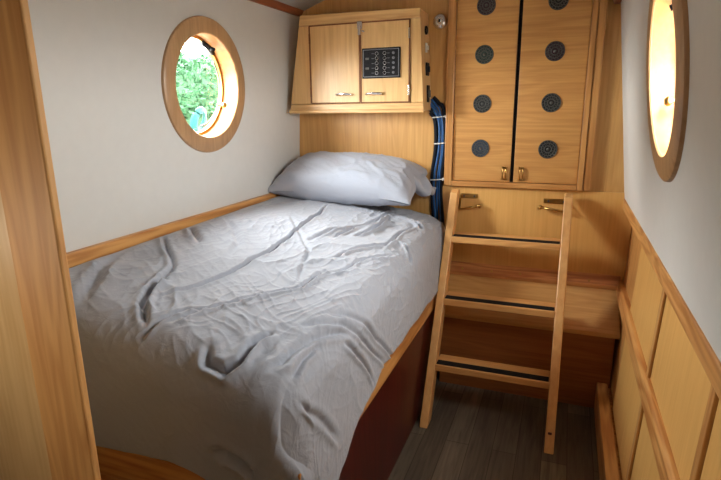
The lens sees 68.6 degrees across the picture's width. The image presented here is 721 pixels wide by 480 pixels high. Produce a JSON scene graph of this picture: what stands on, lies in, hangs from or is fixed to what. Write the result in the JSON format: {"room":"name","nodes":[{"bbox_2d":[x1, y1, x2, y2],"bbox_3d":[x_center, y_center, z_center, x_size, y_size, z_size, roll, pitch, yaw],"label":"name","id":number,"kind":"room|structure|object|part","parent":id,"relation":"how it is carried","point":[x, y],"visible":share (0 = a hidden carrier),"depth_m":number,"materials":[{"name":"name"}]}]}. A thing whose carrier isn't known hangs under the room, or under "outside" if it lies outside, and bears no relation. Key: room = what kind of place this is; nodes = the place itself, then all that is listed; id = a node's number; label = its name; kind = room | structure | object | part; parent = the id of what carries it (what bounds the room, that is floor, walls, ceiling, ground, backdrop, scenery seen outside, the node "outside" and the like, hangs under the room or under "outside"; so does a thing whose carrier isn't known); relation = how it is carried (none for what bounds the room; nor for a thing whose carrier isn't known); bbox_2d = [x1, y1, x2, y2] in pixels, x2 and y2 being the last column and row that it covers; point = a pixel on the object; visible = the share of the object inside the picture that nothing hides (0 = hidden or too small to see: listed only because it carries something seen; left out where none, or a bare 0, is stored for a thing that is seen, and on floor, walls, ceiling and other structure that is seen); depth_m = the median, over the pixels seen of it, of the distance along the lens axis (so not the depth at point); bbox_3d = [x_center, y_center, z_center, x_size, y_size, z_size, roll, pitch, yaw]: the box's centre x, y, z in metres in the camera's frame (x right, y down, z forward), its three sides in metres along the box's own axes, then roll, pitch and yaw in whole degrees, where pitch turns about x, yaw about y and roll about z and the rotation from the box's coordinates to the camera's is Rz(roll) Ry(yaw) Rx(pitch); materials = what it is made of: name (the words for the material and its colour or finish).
{"room":"ship interior","nodes":[
{"label":"ship interior","id":0,"kind":"room"},
{"bbox_2d":[0,192,51,479],"bbox_3d":[-0.839,0.177,1.126,0.590,1.930,0.016,5,15,21],"label":"wall","id":1,"kind":"structure","parent":0,"point":[23,450],"depth_m":1.10,"materials":[{"name":"beige wood"}]},
{"bbox_2d":[0,0,100,479],"bbox_3d":[-0.590,0.192,1.013,0.127,1.950,0.016,5,15,21],"label":"trim","id":2,"kind":"structure","parent":1,"relation":"attached to","point":[28,190],"depth_m":0.96,"materials":[{"name":"brown wood"}]},
{"bbox_2d":[28,0,299,252],"bbox_3d":[-1.278,0.261,0.811,0.162,1.930,5.030,5,15,21],"label":"wall","id":3,"kind":"structure","parent":0,"point":[121,167],"depth_m":1.85,"materials":[{"name":"white paint"}]},
{"bbox_2d":[66,193,280,267],"bbox_3d":[-0.706,-0.065,2.137,0.032,0.048,2.008,5,15,21],"label":"trim","id":4,"kind":"structure","parent":3,"relation":"attached to","point":[79,256],"depth_m":1.92,"materials":[{"name":"brown wood"}]},
{"bbox_2d":[161,16,244,152],"bbox_3d":[-0.659,-0.632,2.178,0.115,0.536,0.536,5,15,21],"label":"window","id":5,"kind":"structure","parent":3,"relation":"in","point":[224,123],"depth_m":2.21,"materials":[{"name":"brown wood"}]},
{"bbox_3d":[-0.613,-0.596,2.335,0.045,0.026,0.026,5,15,21],"label":"knob","id":6,"kind":"part","parent":5,"relation":"part of","materials":[{"name":"gold metal"}]},
{"bbox_2d":[249,0,303,16],"bbox_3d":[-0.682,-0.972,1.884,0.045,0.042,2.028,5,15,21],"label":"trim","id":7,"kind":"structure","parent":3,"relation":"attached to","point":[274,4],"depth_m":2.59,"materials":[{"name":"brown wood"}]},
{"bbox_2d":[276,0,323,10],"bbox_3d":[-0.495,-0.646,0.253,1.800,0.268,5.060,5,15,21],"label":"ceiling","id":8,"kind":"structure","parent":0,"point":[304,5],"depth_m":2.69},
{"bbox_2d":[300,0,631,279],"bbox_3d":[0.472,-0.328,2.724,1.920,2.100,0.042,5,15,21],"label":"wall","id":9,"kind":"structure","parent":0,"point":[407,136],"depth_m":2.62,"materials":[{"name":"brown wood"}]},
{"bbox_2d":[289,8,430,113],"bbox_3d":[-0.013,-0.883,2.654,0.724,0.475,0.199,5,15,21],"label":"upper cabinet","id":10,"kind":"object","parent":9,"relation":"attached to","point":[328,62],"depth_m":2.57,"materials":[{"name":"brown wood"}]},
{"bbox_3d":[-0.125,-0.874,2.631,0.261,0.371,0.020,5,15,21],"label":"door","id":11,"kind":"part","parent":10,"relation":"part of","materials":[{"name":"brown wood"}]},
{"bbox_3d":[-0.084,-0.725,2.628,0.096,0.016,0.028,5,15,21],"label":"handle","id":12,"kind":"part","parent":10,"relation":"part of","materials":[{"name":"silver metal"}]},
{"bbox_3d":[-0.035,-0.645,2.645,0.724,0.018,0.012,5,15,21],"label":"moulding","id":13,"kind":"part","parent":10,"relation":"part of","materials":[{"name":"brown wood"}]},
{"bbox_3d":[-0.031,-0.664,2.651,0.719,0.040,0.020,5,15,21],"label":"rail","id":14,"kind":"part","parent":10,"relation":"part of","materials":[{"name":"brown wood"}]},
{"bbox_3d":[-0.015,-1.074,2.540,0.627,0.050,0.020,5,15,21],"label":"rail","id":15,"kind":"part","parent":10,"relation":"part of","materials":[{"name":"brown wood"}]},
{"bbox_3d":[0.063,-0.713,2.573,0.096,0.016,0.028,5,15,21],"label":"handle","id":16,"kind":"part","parent":10,"relation":"part of","materials":[{"name":"silver metal"}]},
{"bbox_3d":[0.098,-0.848,2.528,0.193,0.139,0.016,5,15,21],"label":"switch panel","id":17,"kind":"part","parent":10,"relation":"part of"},
{"bbox_3d":[0.119,-0.854,2.539,0.239,0.371,0.020,5,15,21],"label":"door","id":18,"kind":"part","parent":10,"relation":"part of","materials":[{"name":"brown wood"}]},
{"bbox_2d":[425,43,428,52],"bbox_3d":[0.320,-0.923,2.534,0.015,0.044,0.024,5,15,21],"label":"light switch","id":19,"kind":"object","parent":10,"relation":"attached to","point":[426,44],"visible":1,"depth_m":2.53,"materials":[{"name":"white plastic"}]},
{"bbox_2d":[425,62,429,75],"bbox_3d":[0.328,-0.829,2.561,0.015,0.060,0.052,5,15,21],"label":"rocker switch","id":20,"kind":"object","parent":10,"relation":"attached to","point":[427,67],"visible":1,"depth_m":2.55,"materials":[{"name":"black plastic"}]},
{"bbox_2d":[427,85,430,101],"bbox_3d":[0.335,-0.717,2.587,0.015,0.080,0.040,5,15,21],"label":"socket","id":21,"kind":"object","parent":10,"relation":"attached to","point":[428,86],"visible":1,"depth_m":2.58,"materials":[{"name":"black plastic"}]},
{"bbox_2d":[429,96,445,226],"bbox_3d":[0.392,-0.334,2.727,0.129,0.793,0.031,5,15,21],"label":"cable bundle","id":22,"kind":"object","parent":9,"relation":"attached to","point":[438,129],"visible":0.82,"depth_m":2.70,"materials":[{"name":"blue plastic"}]},
{"bbox_2d":[433,13,447,29],"bbox_3d":[0.383,-1.056,2.548,0.072,0.072,0.028,5,15,21],"label":"chrome fitting","id":23,"kind":"object","parent":9,"relation":"attached to","point":[440,21],"visible":1,"depth_m":2.55,"materials":[{"name":"silver metal"}]},
{"bbox_2d":[444,0,457,185],"bbox_3d":[0.445,-0.729,2.602,0.038,0.922,0.038,5,15,21],"label":"trim","id":24,"kind":"structure","parent":9,"relation":"attached to","point":[452,12],"depth_m":2.58,"materials":[{"name":"brown wood"}]},
{"bbox_2d":[458,193,480,208],"bbox_3d":[0.556,-0.193,2.676,0.115,0.080,0.047,5,15,21],"label":"hook","id":25,"kind":"object","parent":9,"relation":"attached to","point":[463,195],"visible":1,"depth_m":2.69,"materials":[{"name":"gold metal"}]},
{"bbox_3d":[0.550,-0.182,2.679,0.108,0.058,0.032,7,16,29],"label":"arm","id":26,"kind":"part","parent":25,"relation":"part of","materials":[{"name":"gold metal"}]},
{"bbox_3d":[0.555,-0.225,2.691,0.087,0.024,0.006,5,15,21],"label":"plate","id":27,"kind":"part","parent":25,"relation":"part of","materials":[{"name":"gold metal"}]},
{"bbox_2d":[452,0,519,181],"bbox_3d":[0.595,-0.744,2.533,0.283,0.924,0.033,5,15,21],"label":"door","id":28,"kind":"structure","parent":9,"relation":"in","point":[487,30],"depth_m":2.54,"materials":[{"name":"brown wood"}]},
{"bbox_2d":[471,139,488,156],"bbox_3d":[0.591,-0.452,2.606,0.086,0.086,0.008,5,15,21],"label":"vent","id":29,"kind":"object","parent":28,"relation":"attached to","point":[479,147],"depth_m":2.61,"materials":[{"name":"grey metal"}]},
{"bbox_2d":[473,95,490,112],"bbox_3d":[0.588,-0.659,2.554,0.086,0.086,0.008,5,15,21],"label":"vent","id":30,"kind":"object","parent":28,"relation":"attached to","point":[481,103],"depth_m":2.55,"materials":[{"name":"grey metal"}]},
{"bbox_2d":[475,45,493,63],"bbox_3d":[0.586,-0.878,2.499,0.086,0.086,0.008,5,15,21],"label":"vent","id":31,"kind":"object","parent":28,"relation":"attached to","point":[484,54],"depth_m":2.50,"materials":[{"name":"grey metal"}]},
{"bbox_2d":[477,0,495,14],"bbox_3d":[0.583,-1.088,2.446,0.086,0.086,0.008,5,15,21],"label":"vent","id":32,"kind":"object","parent":28,"relation":"attached to","point":[484,7],"depth_m":2.45,"materials":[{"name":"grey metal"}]},
{"bbox_3d":[0.704,-0.326,2.587,0.032,0.065,0.016,5,15,21],"label":"handle","id":33,"kind":"part","parent":28,"relation":"part of","materials":[{"name":"gold metal"}]},
{"bbox_2d":[451,180,576,190],"bbox_3d":[0.746,-0.270,2.600,0.594,0.026,0.038,5,15,21],"label":"trim","id":34,"kind":"structure","parent":9,"relation":"attached to","point":[572,187],"depth_m":2.58,"materials":[{"name":"brown wood"}]},
{"bbox_2d":[510,0,523,181],"bbox_3d":[0.747,-0.741,2.496,0.050,0.935,0.005,5,15,21],"label":"trim","id":35,"kind":"structure","parent":9,"relation":"attached to","point":[521,1],"depth_m":2.50,"materials":[{"name":"black plastic"}]},
{"bbox_2d":[538,198,563,212],"bbox_3d":[0.928,-0.163,2.537,0.143,0.063,0.047,5,15,21],"label":"hook","id":36,"kind":"object","parent":9,"relation":"attached to","point":[546,200],"visible":0.71,"depth_m":2.54,"materials":[{"name":"gold metal"}]},
{"bbox_3d":[0.932,-0.151,2.530,0.136,0.042,0.031,2,14,10],"label":"arm","id":37,"kind":"part","parent":36,"relation":"part of","materials":[{"name":"gold metal"}]},
{"bbox_3d":[0.943,-0.186,2.547,0.115,0.024,0.006,5,15,21],"label":"plate","id":38,"kind":"part","parent":36,"relation":"part of","materials":[{"name":"gold metal"}]},
{"bbox_2d":[513,0,592,183],"bbox_3d":[0.878,-0.721,2.427,0.290,0.924,0.033,5,15,21],"label":"door","id":39,"kind":"structure","parent":9,"relation":"in","point":[555,37],"depth_m":2.43,"materials":[{"name":"brown wood"}]},
{"bbox_3d":[0.778,-0.320,2.559,0.032,0.065,0.016,5,15,21],"label":"handle","id":40,"kind":"part","parent":39,"relation":"part of","materials":[{"name":"gold metal"}]},
{"bbox_2d":[538,140,556,158],"bbox_3d":[0.885,-0.428,2.496,0.086,0.086,0.005,5,15,21],"label":"vent","id":41,"kind":"object","parent":39,"relation":"attached to","point":[547,149],"depth_m":2.50,"materials":[{"name":"grey metal"}]},
{"bbox_2d":[541,93,560,111],"bbox_3d":[0.882,-0.635,2.443,0.086,0.086,0.008,5,15,21],"label":"vent","id":42,"kind":"object","parent":39,"relation":"attached to","point":[550,102],"depth_m":2.44,"materials":[{"name":"grey metal"}]},
{"bbox_2d":[545,41,564,60],"bbox_3d":[0.880,-0.854,2.388,0.086,0.086,0.008,5,15,21],"label":"vent","id":43,"kind":"object","parent":39,"relation":"attached to","point":[554,50],"depth_m":2.39,"materials":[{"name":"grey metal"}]},
{"bbox_2d":[548,0,568,9],"bbox_3d":[0.877,-1.064,2.336,0.086,0.086,0.005,5,15,21],"label":"vent","id":44,"kind":"object","parent":39,"relation":"attached to","point":[552,4],"depth_m":2.34,"materials":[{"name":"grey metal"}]},
{"bbox_2d":[577,0,598,190],"bbox_3d":[1.028,-0.667,2.386,0.024,0.892,0.038,5,15,21],"label":"trim","id":45,"kind":"structure","parent":9,"relation":"attached to","point":[595,9],"depth_m":2.37,"materials":[{"name":"brown wood"}]},
{"bbox_2d":[583,0,607,190],"bbox_3d":[1.058,-0.665,2.378,0.032,0.892,0.032,5,15,21],"label":"trim","id":46,"kind":"structure","parent":9,"relation":"attached to","point":[602,14],"depth_m":2.37,"materials":[{"name":"brown wood"}]},
{"bbox_2d":[388,373,599,479],"bbox_3d":[-0.401,1.291,0.710,2.050,0.040,5.100,5,15,21],"label":"floor","id":47,"kind":"structure","parent":0,"point":[472,433],"depth_m":2.27,"materials":[{"name":"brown wood"}]},
{"bbox_2d":[96,293,439,479],"bbox_3d":[-0.247,0.600,2.255,0.877,0.546,1.744,5,15,21],"label":"bunk bed","id":48,"kind":"object","parent":47,"relation":"on","point":[392,410],"visible":0.13,"depth_m":1.92,"materials":[{"name":"brown wood"}]},
{"bbox_3d":[-0.580,0.850,1.514,0.815,0.430,0.020,5,15,21],"label":"foot panel","id":49,"kind":"part","parent":48,"relation":"part of","materials":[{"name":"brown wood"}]},
{"bbox_3d":[-0.594,0.625,1.454,0.795,0.105,0.035,5,15,21],"label":"foot rail","id":50,"kind":"part","parent":48,"relation":"part of","materials":[{"name":"brown wood"}]},
{"bbox_3d":[0.148,0.410,2.064,0.034,0.094,1.719,5,15,21],"label":"rail","id":51,"kind":"part","parent":48,"relation":"part of","materials":[{"name":"brown wood"}]},
{"bbox_3d":[0.145,0.667,2.122,0.020,0.470,1.734,5,15,21],"label":"panel","id":52,"kind":"part","parent":48,"relation":"part of","materials":[{"name":"brown wood"}]},
{"bbox_2d":[420,189,572,453],"bbox_3d":[0.634,0.311,2.435,0.570,0.997,0.611,5,15,21],"label":"ladder","id":53,"kind":"object","parent":47,"relation":"on","point":[546,379],"visible":1,"depth_m":2.41,"materials":[{"name":"brown wood"}]},
{"bbox_2d":[439,261,620,407],"bbox_3d":[0.823,0.461,2.634,0.818,0.605,0.231,5,15,21],"label":"step","id":54,"kind":"structure","parent":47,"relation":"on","point":[591,325],"depth_m":2.57,"materials":[{"name":"red wood"}]},
{"bbox_3d":[0.790,0.591,2.597,0.802,0.372,0.020,5,15,21],"label":"panel","id":55,"kind":"part","parent":54,"relation":"part of","materials":[{"name":"brown wood"}]},
{"bbox_3d":[0.821,0.292,2.591,0.818,0.200,0.231,5,15,21],"label":"lid","id":56,"kind":"part","parent":54,"relation":"part of","materials":[{"name":"brown wood"}]},
{"bbox_2d":[609,228,641,402],"bbox_3d":[0.402,0.873,0.301,0.128,0.950,5.030,5,15,21],"label":"wall","id":57,"kind":"structure","parent":0,"point":[634,251],"depth_m":2.35,"materials":[{"name":"brown wood"}]},
{"bbox_2d":[594,382,619,479],"bbox_3d":[0.272,1.287,0.323,0.047,0.140,4.784,5,15,21],"label":"baseboard","id":58,"kind":"structure","parent":57,"relation":"attached to","point":[606,446],"depth_m":2.10,"materials":[{"name":"brown wood"}]},
{"bbox_2d":[608,388,622,479],"bbox_3d":[0.315,1.301,0.309,0.044,0.118,4.784,5,15,21],"label":"trim","id":59,"kind":"structure","parent":57,"relation":"attached to","point":[609,389],"depth_m":2.13,"materials":[{"name":"brown wood"}]},
{"bbox_2d":[613,336,640,479],"bbox_3d":[0.996,0.612,1.973,0.026,0.370,0.560,5,15,21],"label":"wall panel","id":60,"kind":"object","parent":57,"relation":"attached to","point":[627,399],"visible":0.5,"depth_m":1.95,"materials":[{"name":"brown wood"}]},
{"bbox_2d":[631,414,659,479],"bbox_3d":[0.780,0.750,1.430,0.026,0.370,0.560,5,15,21],"label":"wall panel","id":61,"kind":"object","parent":57,"relation":"attached to","point":[644,466],"visible":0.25,"depth_m":1.56,"materials":[{"name":"brown wood"}]},
{"bbox_2d":[625,289,666,479],"bbox_3d":[0.891,0.478,1.648,0.055,0.810,0.034,5,15,21],"label":"trim","id":62,"kind":"structure","parent":57,"relation":"attached to","point":[663,295],"depth_m":1.62,"materials":[{"name":"brown wood"}]},
{"bbox_2d":[630,247,662,365],"bbox_3d":[1.011,0.194,1.860,0.026,0.365,0.560,5,15,21],"label":"wall panel","id":63,"kind":"object","parent":57,"relation":"attached to","point":[647,292],"visible":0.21,"depth_m":1.84,"materials":[{"name":"brown wood"}]},
{"bbox_2d":[617,280,679,479],"bbox_3d":[0.362,0.805,0.278,0.056,0.077,4.990,5,15,21],"label":"trim","id":64,"kind":"structure","parent":57,"relation":"attached to","point":[665,462],"depth_m":1.54,"materials":[{"name":"brown wood"}]},
{"bbox_2d":[622,198,720,401],"bbox_3d":[0.354,0.410,0.184,0.066,0.054,4.997,5,15,21],"label":"trim","id":65,"kind":"structure","parent":57,"relation":"attached to","point":[709,360],"depth_m":1.15,"materials":[{"name":"brown wood"}]},
{"bbox_2d":[650,297,710,479],"bbox_3d":[0.795,0.332,1.317,0.026,0.365,0.560,5,15,21],"label":"wall panel","id":66,"kind":"object","parent":57,"relation":"attached to","point":[681,384],"visible":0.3,"depth_m":1.27,"materials":[{"name":"brown wood"}]},
{"bbox_2d":[689,384,718,479],"bbox_3d":[0.676,0.616,1.106,0.055,0.810,0.034,5,15,21],"label":"trim","id":67,"kind":"structure","parent":57,"relation":"attached to","point":[713,400],"depth_m":1.04,"materials":[{"name":"brown wood"}]},
{"bbox_2d":[700,400,720,479],"bbox_3d":[0.550,0.491,0.698,0.026,0.365,0.730,5,15,21],"label":"wall panel","id":68,"kind":"object","parent":57,"relation":"attached to","point":[711,470],"visible":1,"depth_m":0.99,"materials":[{"name":"brown wood"}]},
{"bbox_2d":[621,0,720,361],"bbox_3d":[0.316,-0.040,0.102,0.185,0.960,5.030,5,15,21],"label":"wall","id":69,"kind":"structure","parent":0,"point":[680,217],"depth_m":1.06,"materials":[{"name":"white paint"}]},
{"bbox_2d":[613,0,621,3],"bbox_3d":[0.202,-0.481,0.017,0.049,0.079,4.998,5,15,21],"label":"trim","id":70,"kind":"structure","parent":69,"relation":"attached to","point":[614,1],"depth_m":2.24,"materials":[{"name":"brown wood"}]},
{"bbox_2d":[646,0,689,181],"bbox_3d":[0.763,-0.405,1.258,0.146,0.533,0.536,5,15,21],"label":"window","id":71,"kind":"structure","parent":69,"relation":"in","point":[668,42],"depth_m":1.38,"materials":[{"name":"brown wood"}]},
{"bbox_3d":[0.834,-0.369,1.405,0.045,0.026,0.026,5,15,21],"label":"knob","id":72,"kind":"part","parent":71,"relation":"part of","materials":[{"name":"gold metal"}]},
{"label":"outside","id":73,"kind":"structure","parent":0,"visible":0},
{"bbox_3d":[1.818,0.735,4.996,80.000,0.100,70.000,5,15,21],"label":"ground","id":74,"kind":"structure","parent":73,"visible":0},
{"bbox_2d":[176,51,218,128],"bbox_3d":[-2.280,-1.518,7.428,1.100,3.190,9.700,5,15,21],"label":"hedge","id":75,"kind":"object","parent":74,"relation":"on","point":[196,75],"visible":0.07,"depth_m":6.79,"materials":[{"name":"green plant"}]},
{"bbox_3d":[-0.275,0.221,2.178,0.808,0.282,1.670,5,15,21],"label":"mattress","id":76,"kind":"object","parent":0,"visible":0},
{"bbox_2d":[69,195,444,479],"bbox_3d":[-0.247,0.243,2.102,0.878,0.619,1.696,5,15,21],"label":"sheet","id":77,"kind":"object","parent":76,"relation":"on","point":[253,342],"visible":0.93,"depth_m":1.45,"materials":[{"name":"grey fabric"}]},
{"bbox_2d":[268,151,435,205],"bbox_3d":[-0.037,-0.323,2.739,0.828,0.259,0.392,5,15,21],"label":"pillow","id":78,"kind":"object","parent":77,"relation":"on","point":[348,178],"visible":0.99,"depth_m":2.62,"materials":[{"name":"grey fabric"}]},
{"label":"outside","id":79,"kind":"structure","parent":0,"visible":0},
{"bbox_3d":[-1.492,-0.132,4.981,1.900,1.670,20.000,5,15,21],"label":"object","id":80,"kind":"structure","parent":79,"visible":0},
{"bbox_2d":[190,107,206,131],"bbox_3d":[-1.521,-1.121,4.961,0.130,0.257,0.210,5,15,21],"label":"coil","id":81,"kind":"object","parent":80,"relation":"on","point":[195,116],"visible":0.84,"depth_m":4.90,"materials":[{"name":"teal plastic"}]}
]}

